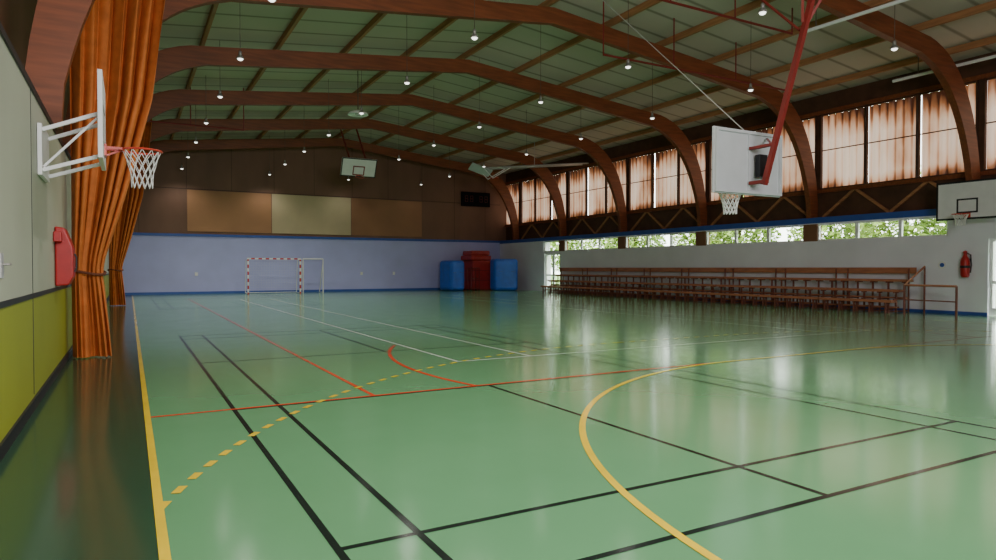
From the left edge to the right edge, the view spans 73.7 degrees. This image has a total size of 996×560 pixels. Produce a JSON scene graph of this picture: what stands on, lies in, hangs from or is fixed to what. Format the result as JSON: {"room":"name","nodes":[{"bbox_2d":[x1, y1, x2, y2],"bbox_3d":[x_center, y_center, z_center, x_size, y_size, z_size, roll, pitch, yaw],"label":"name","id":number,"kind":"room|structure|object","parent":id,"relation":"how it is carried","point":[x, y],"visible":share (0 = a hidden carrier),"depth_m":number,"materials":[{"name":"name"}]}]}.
{"room":"sports hall","nodes":[
{"label":"sports hall","id":0,"kind":"room"},
{"bbox_2d":[0,0,108,442],"bbox_3d":[-10.809,-3.026,16.708,0.824,8.450,45.800,-1,1,-29],"label":"wall","id":1,"kind":"structure","parent":0,"point":[36,333],"depth_m":6.86,"materials":[{"name":"grey paint"}]},
{"bbox_2d":[0,253,11,277],"bbox_3d":[-3.984,-0.117,5.376,0.059,0.200,0.170,-1,1,-29],"label":"door handle","id":2,"kind":"object","parent":1,"relation":"in","point":[2,264],"depth_m":5.34,"materials":[{"name":"grey metal"}]},
{"bbox_2d":[0,22,70,160],"bbox_3d":[-10.258,-2.231,16.571,0.040,0.065,45.000,-1,1,-29],"label":"trim","id":3,"kind":"structure","parent":1,"relation":"attached to","point":[3,34],"depth_m":6.71,"materials":[{"name":"black paint"}]},
{"bbox_2d":[0,296,108,461],"bbox_3d":[-10.250,1.141,16.636,0.020,0.120,45.000,-1,1,-29],"label":"baseboard","id":4,"kind":"structure","parent":1,"relation":"attached to","point":[6,443],"depth_m":6.68,"materials":[{"name":"black paint"}]},
{"bbox_2d":[0,273,108,308],"bbox_3d":[-10.253,-0.004,16.613,0.012,0.050,45.000,-1,1,-29],"label":"trim","id":5,"kind":"structure","parent":1,"relation":"attached to","point":[13,301],"depth_m":6.76,"materials":[{"name":"black paint"}]},
{"bbox_2d":[53,226,76,285],"bbox_3d":[-6.066,-0.332,9.335,0.256,0.825,0.620,-1,1,-29],"label":"hose cover","id":6,"kind":"object","parent":1,"relation":"attached to","point":[65,256],"visible":1,"depth_m":9.23,"materials":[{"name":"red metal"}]},
{"bbox_2d":[37,69,162,188],"bbox_3d":[-4.832,-1.791,8.152,1.285,1.272,1.200,-1,1,-29],"label":"basketball hoop","id":7,"kind":"object","parent":1,"relation":"attached to","point":[43,139],"visible":1,"depth_m":7.82,"materials":[{"name":"white metal"}]},
{"bbox_2d":[70,0,164,357],"bbox_3d":[-6.275,-2.799,11.336,1.870,8.150,0.441,-1,1,-29],"label":"curtain","id":8,"kind":"object","parent":1,"relation":"attached to","point":[120,38],"visible":0.9,"depth_m":11.14,"materials":[{"name":"fabric"}]},
{"bbox_2d":[122,141,506,292],"bbox_3d":[-10.710,-4.154,42.470,26.000,9.780,0.830,-1,1,-29],"label":"wall","id":9,"kind":"structure","parent":0,"point":[227,191],"depth_m":41.09,"materials":[{"name":"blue paint"}]},
{"bbox_2d":[125,288,440,294],"bbox_3d":[-10.518,0.671,42.212,24.400,0.140,0.020,-1,1,-29],"label":"baseboard","id":10,"kind":"structure","parent":9,"relation":"attached to","point":[393,289],"depth_m":40.53,"materials":[{"name":"blue paint"}]},
{"bbox_2d":[132,232,499,242],"bbox_3d":[-10.513,-2.653,42.143,24.400,0.150,0.040,-1,1,-29],"label":"trim","id":11,"kind":"structure","parent":9,"relation":"attached to","point":[134,233],"depth_m":41.27,"materials":[{"name":"blue paint"}]},
{"bbox_2d":[461,191,489,206],"bbox_3d":[-1.581,-5.695,46.962,2.250,1.000,0.158,-1,1,-29],"label":"scoreboard","id":12,"kind":"object","parent":9,"relation":"attached to","point":[475,199],"visible":1,"depth_m":46.88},
{"bbox_2d":[0,289,995,559],"bbox_3d":[0.394,1.142,22.580,24.500,0.104,45.050,-1,1,-29],"label":"floor","id":13,"kind":"structure","parent":0,"point":[402,424],"depth_m":6.02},
{"bbox_2d":[107,119,151,304],"bbox_3d":[-14.653,-3.075,26.699,1.870,8.150,0.441,-1,1,-29],"label":"curtain","id":14,"kind":"object","parent":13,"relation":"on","point":[124,229],"visible":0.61,"depth_m":26.51,"materials":[{"name":"fabric"}]},
{"bbox_2d":[245,258,300,293],"bbox_3d":[-13.232,-0.242,39.050,3.000,2.080,1.119,-1,1,-29],"label":"goal","id":15,"kind":"object","parent":13,"relation":"on","point":[282,259],"visible":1,"depth_m":39.09,"materials":[{"name":"white metal"}]},
{"bbox_2d":[299,258,323,292],"bbox_3d":[-11.414,-0.273,40.615,1.270,2.085,0.959,-1,1,-29],"label":"goal","id":16,"kind":"object","parent":13,"relation":"on","point":[303,259],"visible":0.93,"depth_m":40.30,"materials":[{"name":"white metal"}]},
{"bbox_2d":[440,260,463,290],"bbox_3d":[-3.054,-0.295,44.206,1.100,2.000,1.755,-1,1,-33],"label":"mat","id":17,"kind":"object","parent":13,"relation":"on","point":[451,271],"visible":1,"depth_m":43.59,"materials":[{"name":"blue plastic"}]},
{"bbox_2d":[467,268,479,290],"bbox_3d":[-1.626,-0.056,44.005,0.660,1.530,0.580,-1,1,-29],"label":"trolley","id":18,"kind":"object","parent":13,"relation":"on","point":[475,278],"visible":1,"depth_m":43.91,"materials":[{"name":"red metal"}]},
{"bbox_2d":[463,260,490,289],"bbox_3d":[-1.318,-0.335,45.917,1.712,2.020,1.661,-1,1,-29],"label":"mat","id":19,"kind":"object","parent":13,"relation":"on","point":[484,265],"visible":0.68,"depth_m":45.24,"materials":[{"name":"red plastic"}]},
{"bbox_2d":[461,255,490,259],"bbox_3d":[-1.513,-1.518,45.784,1.550,0.330,1.655,-1,1,-31],"label":"mat","id":20,"kind":"object","parent":19,"relation":"on","point":[468,257],"visible":0.96,"depth_m":45.16,"materials":[{"name":"red plastic"}]},
{"bbox_2d":[463,251,489,255],"bbox_3d":[-1.493,-1.848,45.789,1.400,0.310,1.555,-1,1,-26],"label":"mat","id":21,"kind":"object","parent":20,"relation":"on","point":[465,253],"visible":0.93,"depth_m":45.21,"materials":[{"name":"red plastic"}]},
{"bbox_2d":[490,259,517,290],"bbox_3d":[0.413,-0.354,44.186,1.750,2.120,0.955,0,1,-25],"label":"mat","id":22,"kind":"object","parent":13,"relation":"on","point":[503,272],"visible":1,"depth_m":43.79,"materials":[{"name":"blue plastic"}]},
{"bbox_2d":[540,268,584,293],"bbox_3d":[3.845,0.029,39.553,1.440,1.520,2.652,-1,1,-29],"label":"bleachers","id":23,"kind":"object","parent":13,"relation":"on","point":[557,285],"visible":0.92,"depth_m":39.50,"materials":[{"name":"brown wood"}]},
{"bbox_2d":[566,268,613,295],"bbox_3d":[5.138,0.071,37.228,1.440,1.520,2.652,-1,1,-29],"label":"bleachers","id":24,"kind":"object","parent":13,"relation":"on","point":[585,288],"visible":0.89,"depth_m":37.12,"materials":[{"name":"brown wood"}]},
{"bbox_2d":[594,268,647,297],"bbox_3d":[6.430,0.113,34.904,1.440,1.520,2.652,-1,1,-29],"label":"bleachers","id":25,"kind":"object","parent":13,"relation":"on","point":[612,288],"visible":0.91,"depth_m":34.85,"materials":[{"name":"brown wood"}]},
{"bbox_2d":[626,268,685,299],"bbox_3d":[7.722,0.154,32.579,1.440,1.520,2.652,-1,1,-29],"label":"bleachers","id":26,"kind":"object","parent":13,"relation":"on","point":[638,290],"visible":0.87,"depth_m":32.50,"materials":[{"name":"brown wood"}]},
{"bbox_2d":[664,268,729,301],"bbox_3d":[9.014,0.196,30.254,1.440,1.520,2.652,-1,1,-29],"label":"bleachers","id":27,"kind":"object","parent":13,"relation":"on","point":[677,291],"visible":0.87,"depth_m":30.16,"materials":[{"name":"brown wood"}]},
{"bbox_2d":[707,268,780,304],"bbox_3d":[10.306,0.238,27.929,1.440,1.520,2.652,-1,1,-29],"label":"bleachers","id":28,"kind":"object","parent":13,"relation":"on","point":[731,294],"visible":0.8,"depth_m":27.84,"materials":[{"name":"brown wood"}]},
{"bbox_2d":[758,268,841,308],"bbox_3d":[11.598,0.280,25.605,1.440,1.520,2.652,-1,1,-29],"label":"bleachers","id":29,"kind":"object","parent":13,"relation":"on","point":[775,295],"visible":0.91,"depth_m":25.54,"materials":[{"name":"brown wood"}]},
{"bbox_2d":[819,267,916,312],"bbox_3d":[12.890,0.322,23.280,1.440,1.520,2.652,-1,1,-29],"label":"bleachers","id":30,"kind":"object","parent":13,"relation":"on","point":[892,270],"visible":0.92,"depth_m":23.16,"materials":[{"name":"brown wood"}]},
{"bbox_2d":[903,266,957,317],"bbox_3d":[13.559,0.331,21.153,0.985,1.577,2.299,0,1,11],"label":"guard rail","id":31,"kind":"object","parent":13,"relation":"on","point":[924,284],"visible":0.97,"depth_m":21.18,"materials":[{"name":"metal"}]},
{"bbox_2d":[152,0,995,173],"bbox_3d":[0.260,-7.965,22.657,26.200,1.567,46.200,-1,1,-29],"label":"ceiling","id":32,"kind":"structure","parent":0,"point":[842,55],"depth_m":23.99,"materials":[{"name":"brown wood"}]},
{"bbox_2d":[148,87,243,130],"bbox_3d":[-12.260,-7.031,26.471,4.044,1.778,0.070,-1,1,-29],"label":"rail","id":33,"kind":"object","parent":32,"relation":"hanging from","point":[190,124],"visible":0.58,"depth_m":26.59,"materials":[{"name":"red metal"}]},
{"bbox_2d":[217,40,222,97],"bbox_3d":[-8.899,-6.743,21.250,0.200,1.840,0.197,-1,1,-29],"label":"pendant lamp","id":34,"kind":"object","parent":32,"relation":"hanging from","point":[219,95],"visible":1,"depth_m":21.23,"materials":[{"name":"metal"}]},
{"bbox_2d":[236,47,243,60],"bbox_3d":[-6.762,-6.674,17.404,0.200,1.840,0.197,-1,1,-29],"label":"pendant lamp","id":35,"kind":"object","parent":32,"relation":"hanging from","point":[240,57],"visible":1,"depth_m":17.38,"materials":[{"name":"metal"}]},
{"bbox_2d":[327,79,330,135],"bbox_3d":[-6.972,-7.104,27.349,0.200,2.343,0.197,-1,1,-29],"label":"pendant lamp","id":36,"kind":"object","parent":32,"relation":"hanging from","point":[328,133],"visible":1,"depth_m":27.33,"materials":[{"name":"metal"}]},
{"bbox_2d":[347,71,368,116],"bbox_3d":[-5.592,-7.452,26.507,0.840,1.769,0.840,-1,1,-29],"label":"heater","id":37,"kind":"object","parent":32,"relation":"hanging from","point":[355,113],"visible":0.89,"depth_m":26.50,"materials":[{"name":"white metal"}]},
{"bbox_2d":[340,129,376,178],"bbox_3d":[-7.861,-7.110,36.157,1.900,3.466,2.615,-1,1,-29],"label":"goal","id":38,"kind":"object","parent":32,"relation":"hanging from","point":[356,167],"visible":0.95,"depth_m":35.40,"materials":[{"name":"white plastic"}]},
{"bbox_2d":[359,48,363,114],"bbox_3d":[-4.834,-7.035,23.503,0.200,2.343,0.197,-1,1,-29],"label":"pendant lamp","id":39,"kind":"object","parent":32,"relation":"hanging from","point":[361,111],"visible":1,"depth_m":23.50,"materials":[{"name":"metal"}]},
{"bbox_2d":[448,147,450,176],"bbox_3d":[-2.898,-7.247,39.679,0.200,2.186,0.197,-1,1,-29],"label":"pendant lamp","id":40,"kind":"object","parent":32,"relation":"hanging from","point":[449,175],"visible":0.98,"depth_m":39.67,"materials":[{"name":"metal"}]},
{"bbox_2d":[470,0,478,39],"bbox_3d":[-0.560,-6.897,15.812,0.200,2.343,0.197,-1,1,-29],"label":"pendant lamp","id":41,"kind":"object","parent":32,"relation":"hanging from","point":[474,36],"visible":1,"depth_m":15.80,"materials":[{"name":"metal"}]},
{"bbox_2d":[525,110,527,154],"bbox_3d":[1.376,-7.109,31.988,0.200,2.186,0.197,-1,1,-29],"label":"pendant lamp","id":42,"kind":"object","parent":32,"relation":"hanging from","point":[526,152],"visible":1,"depth_m":31.98,"materials":[{"name":"metal"}]},
{"bbox_2d":[538,60,543,103],"bbox_3d":[1.411,-7.190,21.937,0.200,2.710,0.197,-1,1,-29],"label":"pendant lamp","id":43,"kind":"object","parent":32,"relation":"hanging from","point":[540,100],"visible":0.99,"depth_m":21.94,"materials":[{"name":"metal"}]},
{"bbox_2d":[624,0,631,68],"bbox_3d":[3.548,-7.121,18.092,0.200,2.710,0.197,-1,1,-29],"label":"pendant lamp","id":44,"kind":"object","parent":32,"relation":"hanging from","point":[628,65],"visible":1,"depth_m":18.08,"materials":[{"name":"metal"}]},
{"bbox_2d":[650,61,654,119],"bbox_3d":[5.651,-6.971,24.297,0.200,2.186,0.197,-1,1,-29],"label":"pendant lamp","id":45,"kind":"object","parent":32,"relation":"hanging from","point":[652,117],"visible":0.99,"depth_m":24.29,"materials":[{"name":"metal"}]},
{"bbox_2d":[603,1,784,90],"bbox_3d":[6.714,-7.551,21.445,8.344,1.898,0.070,-1,1,-29],"label":"rail","id":46,"kind":"object","parent":32,"relation":"hanging from","point":[607,55],"visible":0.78,"depth_m":20.77,"materials":[{"name":"red metal"}]},
{"bbox_2d":[603,0,821,214],"bbox_3d":[3.967,-4.645,13.676,4.400,6.723,7.617,-1,1,-29],"label":"goal","id":47,"kind":"object","parent":32,"relation":"hanging from","point":[744,162],"visible":1,"depth_m":12.23,"materials":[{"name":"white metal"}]},
{"bbox_2d":[659,0,792,34],"bbox_3d":[4.442,-7.770,17.089,9.544,1.292,0.070,-1,1,-29],"label":"rail","id":48,"kind":"object","parent":32,"relation":"hanging from","point":[667,1],"visible":1,"depth_m":18.23,"materials":[{"name":"red metal"}]},
{"bbox_2d":[747,66,753,91],"bbox_3d":[7.788,-6.902,20.452,0.200,2.186,0.197,-1,1,-29],"label":"pendant lamp","id":49,"kind":"object","parent":32,"relation":"hanging from","point":[750,89],"visible":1,"depth_m":20.44,"materials":[{"name":"metal"}]},
{"bbox_2d":[758,2,766,14],"bbox_3d":[5.686,-7.052,14.246,0.200,2.710,0.197,-1,1,-29],"label":"pendant lamp","id":50,"kind":"object","parent":32,"relation":"hanging from","point":[762,10],"visible":1,"depth_m":14.23,"materials":[{"name":"metal"}]},
{"bbox_2d":[807,0,908,32],"bbox_3d":[9.595,-7.361,16.471,0.095,1.227,4.510,-1,1,-33],"label":"ceiling pipe","id":51,"kind":"object","parent":32,"relation":"hanging from","point":[892,3],"visible":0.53,"depth_m":17.10,"materials":[{"name":"white metal"}]},
{"bbox_2d":[890,5,898,50],"bbox_3d":[9.925,-6.833,16.606,0.200,2.186,0.197,-1,1,-29],"label":"pendant lamp","id":52,"kind":"object","parent":32,"relation":"hanging from","point":[894,47],"visible":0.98,"depth_m":16.61,"materials":[{"name":"metal"}]},
{"bbox_2d":[892,54,995,82],"bbox_3d":[15.184,-6.947,18.669,0.095,0.821,8.100,-1,1,-29],"label":"ceiling pipe","id":53,"kind":"object","parent":32,"relation":"hanging from","point":[991,56],"visible":0.77,"depth_m":21.12,"materials":[{"name":"white metal"}]},
{"bbox_2d":[500,51,995,315],"bbox_3d":[11.225,-3.231,28.950,0.800,8.420,45.800,-1,1,-29],"label":"wall","id":54,"kind":"structure","parent":0,"point":[974,238],"depth_m":26.89,"materials":[{"name":"white paint"}]},
{"bbox_2d":[148,138,518,239],"bbox_3d":[-9.527,-5.647,40.314,25.060,5.917,0.200,-1,1,-29],"label":"arch","id":55,"kind":"object","parent":54,"relation":"on","point":[165,146],"visible":0.59,"depth_m":39.95,"materials":[{"name":"wood"}]},
{"bbox_2d":[150,119,566,235],"bbox_3d":[-6.734,-5.557,35.289,25.060,5.917,0.200,-1,1,-29],"label":"arch","id":56,"kind":"object","parent":54,"relation":"on","point":[158,130],"visible":0.61,"depth_m":35.01,"materials":[{"name":"wood"}]},
{"bbox_2d":[146,89,626,231],"bbox_3d":[-3.941,-5.467,30.264,25.060,5.917,0.200,-1,1,-29],"label":"arch","id":57,"kind":"object","parent":54,"relation":"on","point":[163,101],"visible":0.69,"depth_m":29.50,"materials":[{"name":"wood"}]},
{"bbox_2d":[154,45,706,225],"bbox_3d":[-1.149,-5.376,25.238,25.060,5.917,0.200,-1,1,-29],"label":"arch","id":58,"kind":"object","parent":54,"relation":"on","point":[172,60],"visible":0.62,"depth_m":24.19,"materials":[{"name":"wood"}]},
{"bbox_2d":[62,0,817,217],"bbox_3d":[1.644,-5.286,20.213,25.060,5.917,0.200,-1,1,-29],"label":"arch","id":59,"kind":"object","parent":54,"relation":"on","point":[456,9],"visible":0.65,"depth_m":20.34,"materials":[{"name":"wood"}]},
{"bbox_2d":[25,0,980,179],"bbox_3d":[4.437,-5.196,15.188,25.060,5.917,0.200,-1,1,-29],"label":"arch","id":60,"kind":"object","parent":54,"relation":"on","point":[58,25],"visible":0.89,"depth_m":17.41,"materials":[{"name":"wood"}]},
{"bbox_2d":[506,182,519,224],"bbox_3d":[1.049,-5.429,47.484,0.170,2.950,2.078,-1,1,-29],"label":"window","id":61,"kind":"structure","parent":54,"relation":"in","point":[514,189],"depth_m":47.18,"materials":[{"name":"brown fabric"}]},
{"bbox_2d":[520,178,534,223],"bbox_3d":[2.087,-5.396,45.616,0.170,2.950,1.851,-1,1,-29],"label":"window","id":62,"kind":"structure","parent":54,"relation":"in","point":[528,201],"depth_m":45.72,"materials":[{"name":"brown fabric"}]},
{"bbox_2d":[468,142,588,178],"bbox_3d":[1.867,-6.809,38.361,7.246,2.197,0.876,0,1,-19],"label":"goal","id":63,"kind":"object","parent":54,"relation":"attached to","point":[486,171],"visible":0.98,"depth_m":37.78,"materials":[{"name":"grey metal"}]},
{"bbox_2d":[535,177,549,221],"bbox_3d":[2.992,-5.367,43.988,0.170,2.950,1.851,-1,1,-29],"label":"window","id":64,"kind":"structure","parent":54,"relation":"in","point":[542,196],"depth_m":44.21,"materials":[{"name":"brown fabric"}]},
{"bbox_2d":[544,241,558,251],"bbox_3d":[3.467,-2.146,42.336,0.100,0.670,1.700,-1,1,-29],"label":"window","id":65,"kind":"structure","parent":54,"relation":"in","point":[545,241],"depth_m":42.83,"materials":[{"name":"white metal"}]},
{"bbox_2d":[546,253,559,289],"bbox_3d":[3.523,-0.470,42.254,0.152,2.420,1.750,-1,1,-29],"label":"door","id":66,"kind":"structure","parent":54,"relation":"in","point":[553,255],"depth_m":42.33,"materials":[{"name":"white metal"}]},
{"bbox_2d":[550,171,566,219],"bbox_3d":[3.897,-5.337,42.359,0.170,2.950,1.851,-1,1,-29],"label":"window","id":67,"kind":"structure","parent":54,"relation":"in","point":[561,178],"depth_m":42.16,"materials":[{"name":"brown wood"}]},
{"bbox_2d":[559,240,567,250],"bbox_3d":[4.070,-2.129,41.355,0.280,0.670,0.600,-1,1,-29],"label":"trim","id":68,"kind":"structure","parent":54,"relation":"attached to","point":[561,242],"depth_m":41.19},
{"bbox_2d":[565,239,580,250],"bbox_3d":[4.589,-2.110,40.319,0.100,0.670,1.717,-1,1,-29],"label":"window","id":69,"kind":"structure","parent":54,"relation":"in","point":[576,239],"depth_m":40.69,"materials":[{"name":"white metal"}]},
{"bbox_2d":[568,167,585,217],"bbox_3d":[4.880,-5.306,40.591,0.170,2.950,1.851,-1,1,-29],"label":"window","id":70,"kind":"structure","parent":54,"relation":"in","point":[576,179],"depth_m":40.68,"materials":[{"name":"brown wood"}]},
{"bbox_2d":[581,238,598,249],"bbox_3d":[5.422,-2.083,38.818,0.100,0.670,1.717,-1,1,-29],"label":"window","id":71,"kind":"structure","parent":54,"relation":"in","point":[592,238],"depth_m":39.09,"materials":[{"name":"white metal"}]},
{"bbox_2d":[586,165,604,215],"bbox_3d":[5.785,-5.276,38.962,0.170,2.950,1.851,-1,1,-29],"label":"window","id":72,"kind":"structure","parent":54,"relation":"in","point":[595,178],"depth_m":39.14,"materials":[{"name":"brown fabric"}]},
{"bbox_2d":[599,237,617,249],"bbox_3d":[6.256,-2.056,37.318,0.100,0.670,1.717,-1,1,-29],"label":"window","id":73,"kind":"structure","parent":54,"relation":"in","point":[608,237],"depth_m":37.62,"materials":[{"name":"white metal"}]},
{"bbox_2d":[605,158,627,213],"bbox_3d":[6.690,-5.247,37.334,0.170,2.950,1.851,-1,1,-29],"label":"window","id":74,"kind":"structure","parent":54,"relation":"in","point":[621,167],"depth_m":37.26,"materials":[{"name":"brown wood"}]},
{"bbox_2d":[618,236,628,248],"bbox_3d":[6.863,-2.038,36.330,0.280,0.670,0.600,-1,1,-29],"label":"trim","id":75,"kind":"structure","parent":54,"relation":"attached to","point":[621,240],"depth_m":36.18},
{"bbox_2d":[626,235,646,248],"bbox_3d":[7.381,-2.020,35.293,0.100,0.670,1.717,-1,1,-29],"label":"window","id":76,"kind":"structure","parent":54,"relation":"in","point":[627,247],"depth_m":35.39,"materials":[{"name":"white metal"}]},
{"bbox_2d":[629,152,651,210],"bbox_3d":[7.673,-5.215,35.566,0.170,2.950,1.851,-1,1,-29],"label":"window","id":77,"kind":"structure","parent":54,"relation":"in","point":[640,168],"depth_m":35.72,"materials":[{"name":"fabric"}]},
{"bbox_2d":[647,233,670,247],"bbox_3d":[8.215,-1.993,33.793,0.100,0.670,1.717,-1,1,-29],"label":"window","id":78,"kind":"structure","parent":54,"relation":"in","point":[670,233],"depth_m":33.92,"materials":[{"name":"white metal"}]},
{"bbox_2d":[652,147,677,208],"bbox_3d":[8.578,-5.186,33.937,0.170,2.950,1.851,-1,1,-29],"label":"window","id":79,"kind":"structure","parent":54,"relation":"in","point":[665,163],"depth_m":34.04,"materials":[{"name":"fabric"}]},
{"bbox_2d":[671,232,695,246],"bbox_3d":[9.049,-1.966,32.293,0.100,0.670,1.717,-1,1,-29],"label":"window","id":80,"kind":"structure","parent":54,"relation":"in","point":[672,234],"depth_m":32.55,"materials":[{"name":"white metal"}]},
{"bbox_2d":[678,140,706,205],"bbox_3d":[9.483,-5.157,32.309,0.170,2.950,1.851,-1,1,-29],"label":"window","id":81,"kind":"structure","parent":54,"relation":"in","point":[685,193],"depth_m":32.55,"materials":[{"name":"brown fabric"}]},
{"bbox_2d":[696,231,709,245],"bbox_3d":[9.655,-1.948,31.305,0.280,0.670,0.600,-1,1,-29],"label":"trim","id":82,"kind":"structure","parent":54,"relation":"attached to","point":[700,236],"depth_m":31.19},
{"bbox_2d":[500,209,935,243],"bbox_3d":[11.101,-2.372,28.439,0.130,0.220,45.000,-1,1,-29],"label":"trim","id":83,"kind":"structure","parent":54,"relation":"attached to","point":[928,212],"depth_m":28.34,"materials":[{"name":"blue paint"}]},
{"bbox_2d":[706,229,735,244],"bbox_3d":[10.175,-1.929,30.268,0.100,0.670,1.717,-1,1,-29],"label":"window","id":84,"kind":"structure","parent":54,"relation":"in","point":[734,230],"depth_m":30.34,"materials":[{"name":"white metal"}]},
{"bbox_2d":[709,139,737,201],"bbox_3d":[10.466,-5.125,30.540,0.170,2.950,1.851,-1,1,-29],"label":"window","id":85,"kind":"structure","parent":54,"relation":"in","point":[713,197],"depth_m":31.27,"materials":[{"name":"white fabric"}]},
{"bbox_2d":[735,227,767,243],"bbox_3d":[11.008,-1.902,28.768,0.100,0.670,1.717,-1,1,-29],"label":"window","id":86,"kind":"structure","parent":54,"relation":"in","point":[737,230],"depth_m":28.83,"materials":[{"name":"white metal"}]},
{"bbox_2d":[740,125,775,198],"bbox_3d":[11.371,-5.096,28.912,0.170,2.950,1.851,-1,1,-29],"label":"window","id":87,"kind":"structure","parent":54,"relation":"in","point":[769,130],"depth_m":28.69,"materials":[{"name":"brown wood"}]},
{"bbox_2d":[562,291,986,315],"bbox_3d":[9.589,0.891,31.130,0.015,0.100,23.630,-1,1,-29],"label":"baseboard","id":88,"kind":"structure","parent":54,"relation":"attached to","point":[910,310],"depth_m":22.14,"materials":[{"name":"blue paint"}]},
{"bbox_2d":[768,225,803,242],"bbox_3d":[11.842,-1.875,27.267,0.100,0.670,1.717,-1,1,-29],"label":"window","id":89,"kind":"structure","parent":54,"relation":"in","point":[769,228],"depth_m":27.45,"materials":[{"name":"white metal"}]},
{"bbox_2d":[781,116,816,193],"bbox_3d":[12.276,-5.066,27.283,0.170,2.950,1.851,-1,1,-29],"label":"window","id":90,"kind":"structure","parent":54,"relation":"in","point":[792,182],"depth_m":27.46,"materials":[{"name":"white fabric"}]},
{"bbox_2d":[803,224,821,241],"bbox_3d":[12.448,-1.858,26.279,0.280,0.670,0.600,-1,1,-29],"label":"trim","id":91,"kind":"structure","parent":54,"relation":"attached to","point":[810,231],"depth_m":26.16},
{"bbox_2d":[818,222,856,240],"bbox_3d":[12.935,-1.840,25.301,0.100,0.670,1.583,-1,1,-29],"label":"window","id":92,"kind":"structure","parent":54,"relation":"in","point":[855,223],"depth_m":25.35,"materials":[{"name":"white metal"}]},
{"bbox_2d":[819,105,865,189],"bbox_3d":[13.259,-5.035,25.515,0.170,2.950,1.851,-1,1,-29],"label":"window","id":93,"kind":"structure","parent":54,"relation":"in","point":[842,135],"depth_m":25.56,"materials":[{"name":"white fabric"}]},
{"bbox_2d":[856,219,899,239],"bbox_3d":[13.704,-1.815,23.917,0.100,0.670,1.583,-1,1,-29],"label":"window","id":94,"kind":"structure","parent":54,"relation":"in","point":[898,220],"depth_m":23.93,"materials":[{"name":"white metal"}]},
{"bbox_2d":[865,93,917,183],"bbox_3d":[14.164,-5.005,23.887,0.170,2.950,1.851,-1,1,-29],"label":"curtain","id":95,"kind":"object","parent":54,"relation":"in","point":[892,126],"depth_m":23.92,"materials":[{"name":"white fabric"}]},
{"bbox_2d":[900,217,947,237],"bbox_3d":[14.473,-1.790,22.533,0.100,0.670,1.583,-1,1,-29],"label":"window","id":96,"kind":"structure","parent":54,"relation":"in","point":[901,220],"depth_m":22.71,"materials":[{"name":"white metal"}]},
{"bbox_2d":[938,261,946,268],"bbox_3d":[14.674,-0.494,21.934,0.034,0.260,0.260,-1,1,-29],"label":"wall plaque","id":97,"kind":"object","parent":54,"relation":"attached to","point":[941,264],"visible":1,"depth_m":21.91,"materials":[{"name":"white ceramic"}]},
{"bbox_2d":[917,80,978,177],"bbox_3d":[15.069,-4.976,22.258,0.170,2.950,1.851,-1,1,-29],"label":"window","id":98,"kind":"structure","parent":54,"relation":"in","point":[939,153],"depth_m":22.55,"materials":[{"name":"white fabric"}]},
{"bbox_2d":[960,251,971,276],"bbox_3d":[14.944,-0.511,21.183,0.286,0.860,0.346,-1,1,-29],"label":"extinguisher cover","id":99,"kind":"object","parent":54,"relation":"attached to","point":[965,267],"visible":1,"depth_m":21.12,"materials":[{"name":"red metal"}]},
{"bbox_2d":[936,177,995,225],"bbox_3d":[14.584,-2.368,20.535,1.511,1.403,1.800,-1,1,-29],"label":"basketball hoop","id":100,"kind":"object","parent":54,"relation":"attached to","point":[957,201],"visible":1,"depth_m":20.43,"materials":[{"name":"white plastic"}]},
{"bbox_2d":[982,76,995,170],"bbox_3d":[16.052,-4.944,20.490,0.170,2.950,1.851,-1,1,-29],"label":"window","id":101,"kind":"structure","parent":54,"relation":"in","point":[989,127],"depth_m":21.18,"materials":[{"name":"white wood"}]},
{"bbox_2d":[989,239,995,315],"bbox_3d":[15.868,-0.070,20.042,0.152,2.420,1.820,-1,1,-29],"label":"door","id":102,"kind":"structure","parent":54,"relation":"in","point":[992,311],"depth_m":20.78,"materials":[{"name":"white metal"}]},
{"label":"outside","id":103,"kind":"structure","parent":0,"visible":0},
{"bbox_3d":[30.439,0.623,62.696,65.900,0.300,160.000,-1,1,-29],"label":"ground","id":104,"kind":"structure","parent":103,"visible":0},
{"bbox_2d":[550,240,587,271],"bbox_3d":[5.603,-2.639,56.837,4.352,6.458,4.582,-1,1,-29],"label":"tree","id":105,"kind":"object","parent":104,"relation":"on","point":[577,244],"visible":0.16,"depth_m":55.85,"materials":[{"name":"green plant"}]},
{"bbox_2d":[586,237,638,248],"bbox_3d":[9.100,-2.563,52.603,4.352,6.458,4.582,-1,1,-29],"label":"tree","id":106,"kind":"object","parent":104,"relation":"on","point":[589,244],"visible":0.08,"depth_m":51.94,"materials":[{"name":"green plant"}]},
{"bbox_2d":[605,235,666,247],"bbox_3d":[9.780,-2.467,47.262,4.352,6.458,4.582,-1,1,-29],"label":"tree","id":107,"kind":"object","parent":104,"relation":"on","point":[642,243],"visible":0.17,"depth_m":46.47,"materials":[{"name":"green plant"}]},
{"bbox_2d":[673,232,733,245],"bbox_3d":[13.520,-2.401,43.620,4.352,6.458,4.582,-1,1,-29],"label":"tree","id":108,"kind":"object","parent":104,"relation":"on","point":[684,238],"visible":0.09,"depth_m":43.26,"materials":[{"name":"green plant"}]},
{"bbox_2d":[710,195,781,243],"bbox_3d":[14.055,-2.310,38.541,4.352,6.458,4.582,-1,1,-29],"label":"tree","id":109,"kind":"object","parent":104,"relation":"on","point":[744,238],"visible":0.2,"depth_m":37.73,"materials":[{"name":"green plant"}]},
{"bbox_2d":[786,222,873,240],"bbox_3d":[17.649,-2.249,35.162,4.352,6.458,4.582,-1,1,-29],"label":"tree","id":110,"kind":"object","parent":104,"relation":"on","point":[832,233],"visible":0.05,"depth_m":34.48,"materials":[{"name":"green plant"}]},
{"bbox_2d":[851,171,946,237],"bbox_3d":[18.620,-2.163,30.326,4.352,6.458,4.582,-1,1,-29],"label":"tree","id":111,"kind":"object","parent":104,"relation":"on","point":[870,230],"visible":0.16,"depth_m":29.59,"materials":[{"name":"green plant"}]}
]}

